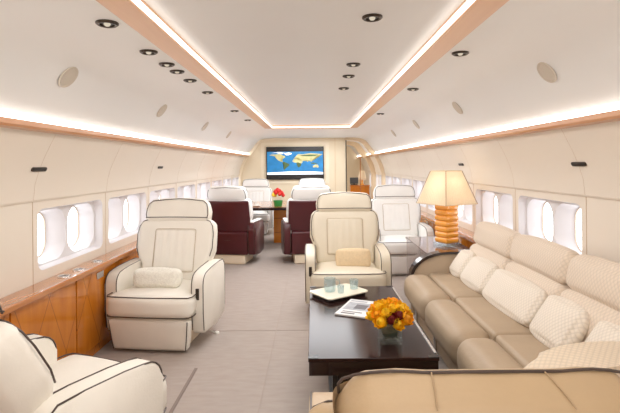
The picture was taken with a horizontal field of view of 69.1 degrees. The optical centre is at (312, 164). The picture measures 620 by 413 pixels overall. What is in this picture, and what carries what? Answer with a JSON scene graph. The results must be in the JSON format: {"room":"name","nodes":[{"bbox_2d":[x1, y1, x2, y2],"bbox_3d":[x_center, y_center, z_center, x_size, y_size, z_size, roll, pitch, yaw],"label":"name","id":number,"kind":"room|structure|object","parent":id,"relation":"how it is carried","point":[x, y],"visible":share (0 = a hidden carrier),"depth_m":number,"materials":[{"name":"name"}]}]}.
{"room":"aircraft cabin","nodes":[
{"label":"aircraft cabin","id":0,"kind":"room"},
{"bbox_2d":[0,127,244,298],"bbox_3d":[-1.713,0.607,6.900,0.185,1.720,17.000,-1,0,0],"label":"wall","id":1,"kind":"structure","parent":0,"point":[75,165],"depth_m":3.19,"materials":[{"name":"plastic"}]},
{"bbox_2d":[31,167,46,171],"bbox_3d":[-1.748,0.027,2.870,0.020,0.030,0.156,-1,0,0],"label":"air vent","id":2,"kind":"object","parent":1,"relation":"in","point":[33,169],"visible":1,"depth_m":2.86,"materials":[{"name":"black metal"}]},
{"bbox_2d":[32,134,55,284],"bbox_3d":[-1.722,0.286,2.891,0.179,1.001,0.025,-1,0,0],"label":"trim","id":3,"kind":"structure","parent":1,"relation":"attached to","point":[55,134],"depth_m":2.90,"materials":[{"name":"plastic"}]},
{"bbox_2d":[0,240,136,317],"bbox_3d":[-1.718,0.785,5.700,0.168,0.038,10.200,-1,0,0],"label":"ledge","id":4,"kind":"object","parent":1,"relation":"attached to","point":[17,300],"visible":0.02,"depth_m":2.96,"materials":[{"name":"brown wood"}]},
{"bbox_2d":[56,274,70,277],"bbox_3d":[-1.719,0.763,3.100,0.088,0.006,0.088,-1,0,0],"label":"cup holder","id":5,"kind":"object","parent":4,"relation":"on","point":[61,275],"visible":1,"depth_m":3.10,"materials":[{"name":"silver metal"}]},
{"bbox_2d":[72,267,84,270],"bbox_3d":[-1.719,0.763,3.300,0.088,0.006,0.088,-1,0,0],"label":"cup holder","id":6,"kind":"object","parent":4,"relation":"on","point":[80,268],"visible":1,"depth_m":3.29,"materials":[{"name":"silver metal"}]},
{"bbox_2d":[38,200,102,269],"bbox_3d":[-1.891,0.498,3.408,0.170,0.410,0.910,-1,0,0],"label":"window","id":7,"kind":"structure","parent":1,"relation":"in","point":[56,249],"depth_m":3.41,"materials":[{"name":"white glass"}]},
{"bbox_2d":[105,157,115,245],"bbox_3d":[-1.722,0.286,3.907,0.179,1.001,0.025,-1,0,0],"label":"trim","id":8,"kind":"structure","parent":1,"relation":"attached to","point":[115,157],"depth_m":3.91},
{"bbox_2d":[0,174,238,206],"bbox_3d":[-1.799,0.231,6.900,0.020,0.018,17.000,-1,0,0],"label":"trim","id":9,"kind":"structure","parent":1,"relation":"attached to","point":[238,174],"depth_m":3.56,"materials":[{"name":"plastic"}]},
{"bbox_2d":[0,109,247,154],"bbox_3d":[-1.599,-0.273,6.900,0.060,0.060,17.000,-1,0,0],"label":"light strip","id":10,"kind":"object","parent":1,"relation":"attached to","point":[4,113],"depth_m":3.12,"materials":[{"name":"plastic"}]},
{"bbox_2d":[0,116,248,156],"bbox_3d":[-1.599,-0.224,6.900,0.082,0.051,17.000,-1,0,0],"label":"trim","id":11,"kind":"structure","parent":1,"relation":"attached to","point":[5,122],"depth_m":3.13,"materials":[{"name":"brown wood"}]},
{"bbox_2d":[108,192,145,242],"bbox_3d":[-1.891,0.498,4.424,0.170,0.410,0.910,-1,0,0],"label":"window","id":12,"kind":"structure","parent":1,"relation":"in","point":[136,203],"depth_m":4.45,"materials":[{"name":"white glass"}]},
{"bbox_2d":[150,188,174,202],"bbox_3d":[-1.891,0.498,5.440,0.170,0.410,0.910,-1,0,0],"label":"window","id":13,"kind":"structure","parent":1,"relation":"in","point":[170,192],"depth_m":5.79,"materials":[{"name":"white glass"}]},
{"bbox_2d":[177,184,194,197],"bbox_3d":[-1.891,0.498,6.456,0.170,0.410,0.910,-1,0,0],"label":"window","id":14,"kind":"structure","parent":1,"relation":"in","point":[188,191],"depth_m":6.83,"materials":[{"name":"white glass"}]},
{"bbox_2d":[197,182,209,199],"bbox_3d":[-1.891,0.498,7.472,0.170,0.410,0.910,-1,0,0],"label":"window","id":15,"kind":"structure","parent":1,"relation":"in","point":[202,188],"depth_m":7.86,"materials":[{"name":"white glass"}]},
{"bbox_2d":[212,180,221,185],"bbox_3d":[-1.891,0.498,8.488,0.170,0.410,0.910,-1,0,0],"label":"window","id":16,"kind":"structure","parent":1,"relation":"in","point":[218,182],"depth_m":8.87,"materials":[{"name":"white glass"}]},
{"bbox_2d":[223,178,230,185],"bbox_3d":[-1.891,0.498,9.504,0.170,0.410,0.910,-1,0,0],"label":"window","id":17,"kind":"structure","parent":1,"relation":"in","point":[226,182],"depth_m":9.90,"materials":[{"name":"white glass"}]},
{"bbox_2d":[232,177,238,185],"bbox_3d":[-1.891,0.498,10.520,0.170,0.410,0.910,-1,0,0],"label":"window","id":18,"kind":"structure","parent":1,"relation":"in","point":[235,181],"depth_m":10.93,"materials":[{"name":"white glass"}]},
{"bbox_2d":[0,0,276,152],"bbox_3d":[-1.240,-0.449,6.900,0.780,0.402,17.000,-1,0,0],"label":"ceiling","id":19,"kind":"structure","parent":0,"point":[116,86],"depth_m":2.71,"materials":[{"name":"paint"}]},
{"bbox_2d":[58,67,78,87],"bbox_3d":[-1.396,-0.502,2.570,0.088,0.117,0.142,-1,0,0],"label":"ceiling vent","id":20,"kind":"object","parent":19,"relation":"in","point":[70,74],"visible":1,"depth_m":2.56,"materials":[{"name":"plastic"}]},
{"bbox_2d":[95,19,118,27],"bbox_3d":[-0.942,-0.646,2.060,0.100,0.021,0.100,-1,0,0],"label":"recessed light","id":21,"kind":"object","parent":19,"relation":"in","point":[105,23],"visible":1,"depth_m":2.05,"materials":[{"name":"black metal"}]},
{"bbox_2d":[139,49,157,54],"bbox_3d":[-0.942,-0.646,2.580,0.100,0.021,0.100,-1,0,0],"label":"recessed light","id":22,"kind":"object","parent":19,"relation":"in","point":[143,51],"visible":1,"depth_m":2.56,"materials":[{"name":"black metal"}]},
{"bbox_2d":[157,104,166,116],"bbox_3d":[-1.396,-0.502,4.160,0.088,0.117,0.142,-1,0,0],"label":"ceiling vent","id":23,"kind":"object","parent":19,"relation":"in","point":[163,108],"visible":1,"depth_m":4.15,"materials":[{"name":"plastic"}]},
{"bbox_2d":[159,62,174,66],"bbox_3d":[-0.942,-0.646,2.900,0.100,0.021,0.100,-1,0,0],"label":"recessed light","id":24,"kind":"object","parent":19,"relation":"in","point":[162,64],"visible":1,"depth_m":2.89,"materials":[{"name":"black metal"}]},
{"bbox_2d":[170,70,184,73],"bbox_3d":[-0.942,-0.646,3.120,0.100,0.021,0.100,-1,0,0],"label":"recessed light","id":25,"kind":"object","parent":19,"relation":"in","point":[171,71],"visible":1,"depth_m":3.11,"materials":[{"name":"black metal"}]},
{"bbox_2d":[183,79,196,82],"bbox_3d":[-0.942,-0.646,3.450,0.100,0.021,0.100,-1,0,0],"label":"recessed light","id":26,"kind":"object","parent":19,"relation":"in","point":[184,80],"visible":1,"depth_m":3.43,"materials":[{"name":"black metal"}]},
{"bbox_2d":[93,227,448,412],"bbox_3d":[-0.012,1.490,6.900,3.800,0.080,17.000,-1,0,0],"label":"floor","id":27,"kind":"structure","parent":0,"point":[229,376],"depth_m":3.52,"materials":[{"name":"carpet"}]},
{"bbox_2d":[0,281,75,360],"bbox_3d":[-1.734,1.137,2.500,0.123,0.660,1.396,-1,0,0],"label":"base cabinet","id":28,"kind":"object","parent":27,"relation":"on","point":[53,315],"visible":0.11,"depth_m":2.94,"materials":[{"name":"brown wood"}]},
{"bbox_2d":[0,305,166,412],"bbox_3d":[-1.185,0.908,1.892,0.820,1.106,0.971,-1,0,25],"label":"chair","id":29,"kind":"object","parent":27,"relation":"on","point":[32,379],"visible":1,"depth_m":1.73,"materials":[{"name":"white leather"}]},
{"bbox_2d":[76,251,138,355],"bbox_3d":[-1.734,1.137,3.900,0.123,0.660,1.396,-1,0,0],"label":"base cabinet","id":30,"kind":"object","parent":27,"relation":"on","point":[92,334],"visible":0.38,"depth_m":3.43,"materials":[{"name":"brown wood"}]},
{"bbox_2d":[105,198,224,350],"bbox_3d":[-1.237,0.882,3.808,0.820,1.161,0.801,-1,0,6],"label":"chair","id":31,"kind":"object","parent":27,"relation":"on","point":[180,233],"visible":0.82,"depth_m":3.66,"materials":[{"name":"white leather"}]},
{"bbox_2d":[133,267,181,287],"bbox_3d":[-1.272,0.927,3.690,0.404,0.176,0.149,-1,0,6],"label":"bolster cushion","id":32,"kind":"object","parent":31,"relation":"on","point":[148,277],"visible":0.96,"depth_m":3.63,"materials":[{"name":"fabric"}]},
{"bbox_2d":[169,368,196,412],"bbox_3d":[-0.837,1.455,2.310,0.020,0.006,1.820,-1,0,0],"label":"trim","id":33,"kind":"structure","parent":27,"relation":"on","point":[195,369],"depth_m":2.88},
{"bbox_2d":[207,186,263,263],"bbox_3d":[-1.212,0.881,6.891,0.820,1.161,0.803,-1,0,8],"label":"chair","id":34,"kind":"object","parent":27,"relation":"on","point":[240,238],"visible":0.85,"depth_m":6.56,"materials":[{"name":"leather"}]},
{"bbox_2d":[242,179,273,233],"bbox_3d":[-1.258,0.882,9.637,0.820,1.161,0.801,-1,0,0],"label":"chair","id":35,"kind":"object","parent":27,"relation":"on","point":[257,189],"visible":0.48,"depth_m":9.81,"materials":[{"name":"leather"}]},
{"bbox_2d":[233,261,294,412],"bbox_3d":[-0.312,1.452,5.000,1.800,0.003,6.000,-1,0,0],"label":"trim","id":36,"kind":"structure","parent":27,"relation":"on","point":[291,261],"depth_m":3.95,"materials":[{"name":"carpet"}]},
{"bbox_2d":[252,201,286,242],"bbox_3d":[-0.736,1.088,8.300,1.760,0.738,1.440,-1,0,0],"label":"dining table","id":37,"kind":"object","parent":27,"relation":"on","point":[279,211],"visible":0.24,"depth_m":8.42,"materials":[{"name":"brown wood"}]},
{"bbox_2d":[272,188,284,205],"bbox_3d":[-0.604,0.556,7.854,0.230,0.324,0.220,-1,0,0],"label":"flower vase","id":38,"kind":"object","parent":37,"relation":"on","point":[276,191],"visible":1,"depth_m":7.79,"materials":[{"name":"red plant"}]},
{"bbox_2d":[281,185,330,263],"bbox_3d":[-0.064,0.870,6.891,0.820,1.161,0.803,-1,0,-8],"label":"chair","id":39,"kind":"object","parent":27,"relation":"on","point":[295,229],"visible":0.47,"depth_m":6.54,"materials":[{"name":"leather"}]},
{"bbox_2d":[299,178,325,184],"bbox_3d":[-0.018,0.870,9.637,0.820,1.161,0.801,-1,0,0],"label":"chair","id":40,"kind":"object","parent":27,"relation":"on","point":[306,181],"visible":0.09,"depth_m":9.89,"materials":[{"name":"leather"}]},
{"bbox_2d":[305,192,391,303],"bbox_3d":[0.332,0.867,4.487,0.820,1.161,0.801,-1,0,0],"label":"chair","id":41,"kind":"object","parent":27,"relation":"on","point":[340,220],"visible":0.65,"depth_m":4.62,"materials":[{"name":"beige leather"}]},
{"bbox_2d":[335,248,370,266],"bbox_3d":[0.393,0.911,4.400,0.348,0.195,0.126,-1,0,-2],"label":"throw pillow","id":42,"kind":"object","parent":41,"relation":"on","point":[345,256],"visible":0.89,"depth_m":4.36,"materials":[{"name":"beige fabric"}]},
{"bbox_2d":[349,184,369,195],"bbox_3d":[1.334,1.002,12.949,0.560,0.870,0.422,-1,0,0],"label":"base cabinet","id":43,"kind":"object","parent":27,"relation":"on","point":[352,188],"visible":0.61,"depth_m":12.74,"materials":[{"name":"brown wood"}]},
{"bbox_2d":[350,177,357,184],"bbox_3d":[1.179,0.463,12.920,0.240,0.210,0.120,-1,0,0],"label":"monitor","id":44,"kind":"object","parent":43,"relation":"on","point":[353,180],"visible":1,"depth_m":12.90,"materials":[{"name":"black plastic"}]},
{"bbox_2d":[358,171,365,184],"bbox_3d":[1.418,0.366,12.980,0.260,0.400,0.260,-1,0,0],"label":"table lamp","id":45,"kind":"object","parent":43,"relation":"on","point":[363,176],"visible":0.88,"depth_m":12.90,"materials":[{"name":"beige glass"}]},
{"bbox_2d":[360,157,360,191],"bbox_3d":[1.300,0.608,12.340,0.020,1.660,0.080,-1,0,0],"label":"trim","id":46,"kind":"structure","parent":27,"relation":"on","point":[360,157],"depth_m":12.30,"materials":[{"name":"brown wood"}]},
{"bbox_2d":[308,286,438,391],"bbox_3d":[0.300,1.195,2.860,0.644,0.503,1.310,-1,0,0],"label":"coffee table","id":47,"kind":"object","parent":27,"relation":"on","point":[339,346],"visible":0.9,"depth_m":2.37,"materials":[{"name":"brown wood"}]},
{"bbox_2d":[310,283,367,302],"bbox_3d":[0.188,0.932,3.280,0.364,0.032,0.264,-1,0,-35],"label":"serving tray","id":48,"kind":"object","parent":47,"relation":"on","point":[339,292],"visible":1,"depth_m":3.24,"materials":[{"name":"white wood"}]},
{"bbox_2d":[335,299,373,318],"bbox_3d":[0.293,0.942,2.960,0.201,0.010,0.332,-1,0,23],"label":"magazine","id":49,"kind":"object","parent":47,"relation":"on","point":[355,308],"visible":0.74,"depth_m":2.94,"materials":[{"name":"paper"}]},
{"bbox_2d":[341,304,367,313],"bbox_3d":[0.273,0.937,2.925,0.130,0.001,0.200,-1,0,23],"label":"print","id":50,"kind":"object","parent":49,"relation":"on","point":[348,308],"depth_m":2.92},
{"bbox_2d":[342,300,369,311],"bbox_3d":[0.310,0.937,2.999,0.170,0.001,0.205,-1,0,23],"label":"picture","id":51,"kind":"object","parent":49,"relation":"on","point":[352,305],"depth_m":2.98},
{"bbox_2d":[365,297,413,338],"bbox_3d":[0.411,0.831,2.422,0.263,0.227,0.262,-1,0,-4],"label":"flower vase","id":52,"kind":"object","parent":47,"relation":"on","point":[390,315],"visible":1,"depth_m":2.36,"materials":[{"name":"clear glass"}]},
{"bbox_2d":[371,184,434,274],"bbox_3d":[1.175,0.858,6.138,0.820,1.161,0.801,-1,0,-3],"label":"chair","id":53,"kind":"object","parent":27,"relation":"on","point":[398,212],"visible":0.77,"depth_m":6.28,"materials":[{"name":"leather"}]},
{"bbox_2d":[419,217,429,224],"bbox_3d":[1.703,1.104,6.820,0.123,0.660,0.996,-1,0,0],"label":"base cabinet","id":54,"kind":"object","parent":27,"relation":"on","point":[421,219],"visible":0.18,"depth_m":6.64,"materials":[{"name":"brown wood"}]},
{"bbox_2d":[430,222,435,234],"bbox_3d":[1.703,1.104,5.820,0.123,0.660,0.996,-1,0,0],"label":"base cabinet","id":55,"kind":"object","parent":27,"relation":"on","point":[432,225],"visible":0.02,"depth_m":6.15,"materials":[{"name":"brown wood"}]},
{"bbox_2d":[405,236,469,276],"bbox_3d":[1.314,1.137,4.780,0.533,0.600,0.980,-1,0,0],"label":"end table","id":56,"kind":"object","parent":27,"relation":"on","point":[417,247],"visible":0.18,"depth_m":4.80,"materials":[{"name":"brown wood"}]},
{"bbox_2d":[416,170,477,243],"bbox_3d":[1.393,0.447,4.700,0.442,0.778,0.443,-1,0,-28],"label":"table lamp","id":57,"kind":"object","parent":56,"relation":"on","point":[446,190],"visible":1,"depth_m":4.60,"materials":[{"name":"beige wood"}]},
{"bbox_2d":[309,366,619,412],"bbox_3d":[0.437,0.965,1.446,0.944,0.961,0.931,-1,0,0],"label":"chair","id":58,"kind":"object","parent":27,"relation":"on","point":[577,389],"visible":1,"depth_m":1.04,"materials":[{"name":"beige leather"}]},
{"bbox_2d":[458,236,475,247],"bbox_3d":[1.703,1.104,4.820,0.123,0.660,0.996,-1,0,0],"label":"base cabinet","id":59,"kind":"object","parent":27,"relation":"on","point":[464,241],"visible":0.02,"depth_m":4.86,"materials":[{"name":"brown wood"}]},
{"bbox_2d":[404,222,619,376],"bbox_3d":[1.214,0.970,2.987,0.805,0.937,2.495,-1,0,0],"label":"sofa","id":60,"kind":"object","parent":27,"relation":"on","point":[467,331],"visible":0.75,"depth_m":2.73,"materials":[{"name":"leather"}]},
{"bbox_2d":[429,273,482,302],"bbox_3d":[1.254,1.078,3.760,0.404,0.204,0.780,-1,0,0],"label":"seat cushion","id":61,"kind":"object","parent":60,"relation":"on","point":[452,286],"depth_m":3.63,"materials":[{"name":"leather"}]},
{"bbox_2d":[449,250,475,277],"bbox_3d":[1.333,0.877,3.990,0.188,0.234,0.286,-1,0,-5],"label":"sofa pillow","id":62,"kind":"object","parent":60,"relation":"on","point":[462,259],"visible":0.73,"depth_m":3.93,"materials":[{"name":"fabric"}]},
{"bbox_2d":[460,256,499,293],"bbox_3d":[1.337,0.877,3.610,0.194,0.239,0.456,-1,0,-4],"label":"sofa pillow","id":63,"kind":"object","parent":60,"relation":"on","point":[477,273],"visible":0.71,"depth_m":3.53,"materials":[{"name":"fabric"}]},
{"bbox_2d":[469,243,512,269],"bbox_3d":[1.482,0.861,3.760,0.213,0.326,0.786,-1,0,0],"label":"cushion","id":64,"kind":"object","parent":60,"relation":"on","point":[501,259],"depth_m":3.64,"materials":[{"name":"fabric"}]},
{"bbox_2d":[456,297,532,341],"bbox_3d":[1.254,1.078,3.010,0.404,0.204,0.760,-1,0,0],"label":"seat cushion","id":65,"kind":"object","parent":60,"relation":"on","point":[493,321],"depth_m":2.88,"materials":[{"name":"leather"}]},
{"bbox_2d":[474,222,520,257],"bbox_3d":[1.530,0.613,3.760,0.167,0.230,0.790,-1,0,0],"label":"cushion","id":66,"kind":"object","parent":60,"relation":"on","point":[493,240],"depth_m":3.66,"materials":[{"name":"fabric"}]},
{"bbox_2d":[482,268,547,326],"bbox_3d":[1.347,0.877,3.030,0.189,0.246,0.686,-1,0,-2],"label":"sofa pillow","id":67,"kind":"object","parent":60,"relation":"on","point":[516,296],"visible":0.87,"depth_m":2.92,"materials":[{"name":"fabric"}]},
{"bbox_2d":[496,335,549,367],"bbox_3d":[1.254,1.078,2.310,0.404,0.204,0.680,-1,0,0],"label":"seat cushion","id":68,"kind":"object","parent":60,"relation":"on","point":[524,349],"depth_m":2.44,"materials":[{"name":"leather"}]},
{"bbox_2d":[505,261,570,295],"bbox_3d":[1.482,0.861,3.010,0.213,0.326,0.766,-1,0,0],"label":"cushion","id":69,"kind":"object","parent":60,"relation":"on","point":[552,285],"depth_m":2.88,"materials":[{"name":"fabric"}]},
{"bbox_2d":[510,234,579,283],"bbox_3d":[1.530,0.613,3.010,0.167,0.230,0.770,-1,0,0],"label":"cushion","id":70,"kind":"object","parent":60,"relation":"on","point":[540,260],"depth_m":2.92,"materials":[{"name":"fabric"}]},
{"bbox_2d":[529,295,589,348],"bbox_3d":[1.352,0.872,2.470,0.195,0.254,0.386,-1,0,-2],"label":"sofa pillow","id":71,"kind":"object","parent":60,"relation":"on","point":[559,321],"visible":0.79,"depth_m":2.40,"materials":[{"name":"fabric"}]},
{"bbox_2d":[560,289,619,341],"bbox_3d":[1.482,0.861,2.310,0.213,0.326,0.686,-1,0,0],"label":"cushion","id":72,"kind":"object","parent":60,"relation":"on","point":[598,310],"depth_m":2.29,"materials":[{"name":"fabric"}]},
{"bbox_2d":[566,254,619,311],"bbox_3d":[1.530,0.613,2.310,0.167,0.230,0.690,-1,0,0],"label":"cushion","id":73,"kind":"object","parent":60,"relation":"on","point":[593,282],"depth_m":2.36,"materials":[{"name":"fabric"}]},
{"bbox_2d":[585,320,619,341],"bbox_3d":[1.382,0.867,2.100,0.184,0.238,0.296,-1,0,4],"label":"sofa pillow","id":74,"kind":"object","parent":60,"relation":"on","point":[604,330],"visible":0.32,"depth_m":2.12,"materials":[{"name":"fabric"}]},
{"bbox_2d":[241,138,345,200],"bbox_3d":[-0.495,0.399,11.030,2.625,2.112,0.060,-1,0,0],"label":"wall","id":75,"kind":"structure","parent":0,"point":[337,147],"depth_m":11.00,"materials":[{"name":"paint"}]},
{"bbox_2d":[239,138,299,185],"bbox_3d":[-1.063,0.404,10.970,1.489,2.112,0.060,-1,0,0],"label":"trim","id":76,"kind":"structure","parent":75,"relation":"attached to","point":[262,140],"depth_m":10.94,"materials":[{"name":"wood"}]},
{"bbox_2d":[266,146,323,179],"bbox_3d":[-0.436,-0.046,10.971,1.400,0.800,0.054,-1,0,0],"label":"wall screen","id":77,"kind":"object","parent":75,"relation":"attached to","point":[282,163],"visible":0.88,"depth_m":10.95,"materials":[{"name":"glass"}]},
{"bbox_2d":[261,142,328,183],"bbox_3d":[-0.436,-0.046,10.994,1.660,1.000,0.012,-1,0,0],"label":"trim","id":78,"kind":"structure","parent":75,"relation":"attached to","point":[310,143],"depth_m":10.99,"materials":[{"name":"beige"}]},
{"bbox_2d":[345,140,346,191],"bbox_3d":[0.815,0.387,11.035,0.025,2.110,0.110,-1,0,0],"label":"trim","id":79,"kind":"structure","parent":75,"relation":"attached to","point":[345,140],"depth_m":10.98,"materials":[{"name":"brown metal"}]},
{"bbox_2d":[344,137,384,184],"bbox_3d":[1.260,0.382,11.010,1.006,2.112,0.120,-1,0,0],"label":"trim","id":80,"kind":"structure","parent":75,"relation":"attached to","point":[364,142],"depth_m":10.95,"materials":[{"name":"wood"}]},
{"bbox_2d":[144,0,463,124],"bbox_3d":[-0.033,-0.732,3.225,1.680,0.035,9.650,-1,0,0],"label":"ceiling","id":81,"kind":"structure","parent":0,"point":[288,59],"depth_m":2.67,"materials":[{"name":"paint"}]},
{"bbox_2d":[96,0,271,128],"bbox_3d":[-0.792,-0.677,3.210,0.130,0.061,9.620,-1,0,0],"label":"trim","id":82,"kind":"structure","parent":81,"relation":"attached to","point":[127,11],"depth_m":2.46,"materials":[{"name":"brown wood"}]},
{"bbox_2d":[131,0,272,127],"bbox_3d":[-0.723,-0.671,3.210,0.010,0.024,9.620,-1,0,0],"label":"light strip","id":83,"kind":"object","parent":82,"relation":"attached to","point":[138,3],"depth_m":2.51,"materials":[{"name":"plastic"}]},
{"bbox_2d":[272,124,349,128],"bbox_3d":[-0.033,-0.684,8.060,1.390,0.061,0.120,-1,0,0],"label":"trim","id":84,"kind":"structure","parent":81,"relation":"attached to","point":[342,124],"depth_m":8.00,"materials":[{"name":"brown wood"}]},
{"bbox_2d":[273,126,349,127],"bbox_3d":[-0.033,-0.678,7.995,1.370,0.024,0.010,-1,0,0],"label":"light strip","id":85,"kind":"structure","parent":84,"relation":"attached to","point":[275,126],"depth_m":7.99,"materials":[{"name":"plastic"}]},
{"bbox_2d":[342,75,354,77],"bbox_3d":[0.287,-0.712,3.620,0.100,0.020,0.100,-1,0,0],"label":"recessed light","id":86,"kind":"object","parent":81,"relation":"in","point":[343,76],"visible":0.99,"depth_m":3.61,"materials":[{"name":"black metal"}]},
{"bbox_2d":[346,62,359,66],"bbox_3d":[0.287,-0.712,3.200,0.100,0.020,0.100,-1,0,0],"label":"recessed light","id":87,"kind":"object","parent":81,"relation":"in","point":[354,64],"visible":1,"depth_m":3.19,"materials":[{"name":"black metal"}]},
{"bbox_2d":[362,13,382,21],"bbox_3d":[0.287,-0.712,2.180,0.100,0.020,0.100,-1,0,0],"label":"recessed light","id":88,"kind":"object","parent":81,"relation":"in","point":[373,17],"visible":1,"depth_m":2.17,"materials":[{"name":"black metal"}]},
{"bbox_2d":[350,0,508,127],"bbox_3d":[0.727,-0.692,3.210,0.130,0.061,9.620,-1,0,0],"label":"trim","id":89,"kind":"structure","parent":81,"relation":"attached to","point":[478,11],"depth_m":2.51,"materials":[{"name":"brown wood"}]},
{"bbox_2d":[350,0,474,126],"bbox_3d":[0.657,-0.684,3.210,0.010,0.024,9.620,-1,0,0],"label":"light strip","id":90,"kind":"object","parent":89,"relation":"attached to","point":[467,3],"depth_m":2.56,"materials":[{"name":"plastic"}]},
{"bbox_2d":[266,128,356,137],"bbox_3d":[-0.033,-0.705,11.750,1.660,0.090,7.300,-1,0,0],"label":"ceiling","id":91,"kind":"structure","parent":0,"point":[342,132],"depth_m":9.33,"materials":[{"name":"paint"}]},
{"bbox_2d":[347,146,364,191],"bbox_3d":[-0.023,0.350,15.430,3.800,2.200,0.060,-1,0,0],"label":"wall","id":92,"kind":"structure","parent":0,"point":[353,163],"depth_m":15.40,"materials":[{"name":"paint"}]},
{"bbox_2d":[347,0,619,155],"bbox_3d":[1.179,-0.472,6.900,0.780,0.402,17.000,-1,0,0],"label":"ceiling","id":93,"kind":"structure","parent":0,"point":[498,83],"depth_m":2.70,"materials":[{"name":"paint"}]},
{"bbox_2d":[407,88,418,90],"bbox_3d":[0.878,-0.663,3.950,0.100,0.021,0.100,-1,0,0],"label":"recessed light","id":94,"kind":"object","parent":93,"relation":"in","point":[408,89],"visible":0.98,"depth_m":3.93,"materials":[{"name":"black metal"}]},
{"bbox_2d":[452,102,462,113],"bbox_3d":[1.334,-0.529,4.160,0.088,0.117,0.142,-1,0,0],"label":"ceiling vent","id":95,"kind":"object","parent":93,"relation":"in","point":[455,105],"visible":1,"depth_m":4.15,"materials":[{"name":"plastic"}]},
{"bbox_2d":[452,51,468,55],"bbox_3d":[0.878,-0.663,2.680,0.100,0.021,0.100,-1,0,0],"label":"recessed light","id":96,"kind":"object","parent":93,"relation":"in","point":[456,53],"visible":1,"depth_m":2.67,"materials":[{"name":"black metal"}]},
{"bbox_2d":[537,62,556,82],"bbox_3d":[1.334,-0.529,2.570,0.088,0.117,0.142,-1,0,0],"label":"ceiling vent","id":97,"kind":"object","parent":93,"relation":"in","point":[545,71],"visible":1,"depth_m":2.56,"materials":[{"name":"plastic"}]},
{"bbox_2d":[361,121,619,262],"bbox_3d":[1.672,0.574,6.900,0.185,1.720,17.000,-1,0,0],"label":"wall","id":98,"kind":"structure","parent":0,"point":[540,160],"depth_m":3.22,"materials":[{"name":"plastic"}]},
{"bbox_2d":[347,141,375,199],"bbox_3d":[1.249,0.382,12.660,1.027,2.112,0.120,-1,0,0],"label":"trim","id":99,"kind":"structure","parent":98,"relation":"attached to","point":[356,145],"depth_m":12.60,"materials":[{"name":"wood"}]},
{"bbox_2d":[376,174,378,185],"bbox_3d":[1.849,0.462,12.552,0.170,0.410,0.910,-1,0,0],"label":"window","id":100,"kind":"structure","parent":98,"relation":"in","point":[377,176],"depth_m":12.95,"materials":[{"name":"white glass"}]},
{"bbox_2d":[385,176,391,184],"bbox_3d":[1.849,0.462,10.520,0.170,0.410,0.910,-1,0,0],"label":"window","id":101,"kind":"structure","parent":98,"relation":"in","point":[388,179],"depth_m":10.94,"materials":[{"name":"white glass"}]},
{"bbox_2d":[393,177,400,184],"bbox_3d":[1.849,0.462,9.504,0.170,0.410,0.910,-1,0,0],"label":"window","id":102,"kind":"structure","parent":98,"relation":"in","point":[396,180],"depth_m":9.90,"materials":[{"name":"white glass"}]},
{"bbox_2d":[402,178,411,185],"bbox_3d":[1.849,0.462,8.488,0.170,0.410,0.910,-1,0,0],"label":"window","id":103,"kind":"structure","parent":98,"relation":"in","point":[404,181],"depth_m":8.87,"materials":[{"name":"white glass"}]},
{"bbox_2d":[413,180,425,206],"bbox_3d":[1.849,0.462,7.472,0.170,0.410,0.910,-1,0,0],"label":"window","id":104,"kind":"structure","parent":98,"relation":"in","point":[418,185],"depth_m":7.87,"materials":[{"name":"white glass"}]},
{"bbox_2d":[428,205,435,210],"bbox_3d":[1.849,0.462,6.456,0.170,0.410,0.910,-1,0,0],"label":"window","id":105,"kind":"structure","parent":98,"relation":"in","point":[432,207],"depth_m":6.83,"materials":[{"name":"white glass"}]},
{"bbox_2d":[421,210,475,242],"bbox_3d":[1.680,0.753,6.350,0.168,0.038,8.900,-1,0,0],"label":"ledge","id":106,"kind":"object","parent":98,"relation":"attached to","point":[465,233],"visible":0.12,"depth_m":5.04,"materials":[{"name":"brown wood"}]},
{"bbox_2d":[457,189,471,224],"bbox_3d":[1.849,0.462,5.440,0.170,0.410,0.910,-1,0,0],"label":"window","id":107,"kind":"structure","parent":98,"relation":"in","point":[464,215],"depth_m":5.40,"materials":[{"name":"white glass"}]},
{"bbox_2d":[357,109,619,157],"bbox_3d":[1.543,-0.254,6.900,0.082,0.051,17.000,-1,0,0],"label":"trim","id":108,"kind":"structure","parent":98,"relation":"attached to","point":[610,116],"depth_m":3.09,"materials":[{"name":"brown wood"}]},
{"bbox_2d":[357,102,619,156],"bbox_3d":[1.541,-0.303,6.900,0.060,0.060,17.000,-1,0,0],"label":"light strip","id":109,"kind":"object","parent":98,"relation":"attached to","point":[614,106],"depth_m":3.09,"materials":[{"name":"plastic"}]},
{"bbox_2d":[476,189,512,229],"bbox_3d":[1.849,0.462,4.424,0.170,0.410,0.910,-1,0,0],"label":"window","id":110,"kind":"structure","parent":98,"relation":"in","point":[485,208],"depth_m":4.77,"materials":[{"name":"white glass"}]},
{"bbox_2d":[369,171,619,200],"bbox_3d":[1.751,0.197,6.900,0.020,0.018,17.000,-1,0,0],"label":"trim","id":111,"kind":"structure","parent":98,"relation":"attached to","point":[369,171],"depth_m":3.36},
{"bbox_2d":[496,138,515,230],"bbox_3d":[1.675,0.254,3.907,0.179,1.001,0.025,-1,0,0],"label":"trim","id":112,"kind":"structure","parent":98,"relation":"attached to","point":[496,138],"depth_m":3.91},
{"bbox_2d":[518,196,581,253],"bbox_3d":[1.849,0.462,3.408,0.170,0.410,0.910,-1,0,0],"label":"window","id":113,"kind":"structure","parent":98,"relation":"in","point":[530,209],"depth_m":3.41,"materials":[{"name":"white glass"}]},
{"bbox_2d":[561,129,586,254],"bbox_3d":[1.675,0.254,2.891,0.179,1.001,0.025,-1,0,0],"label":"trim","id":114,"kind":"structure","parent":98,"relation":"attached to","point":[561,129],"depth_m":2.90,"materials":[{"name":"plastic"}]},
{"bbox_2d":[571,162,586,165],"bbox_3d":[1.696,-0.006,2.870,0.020,0.030,0.156,-1,0,0],"label":"air vent","id":115,"kind":"object","parent":98,"relation":"in","point":[572,163],"visible":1,"depth_m":2.86,"materials":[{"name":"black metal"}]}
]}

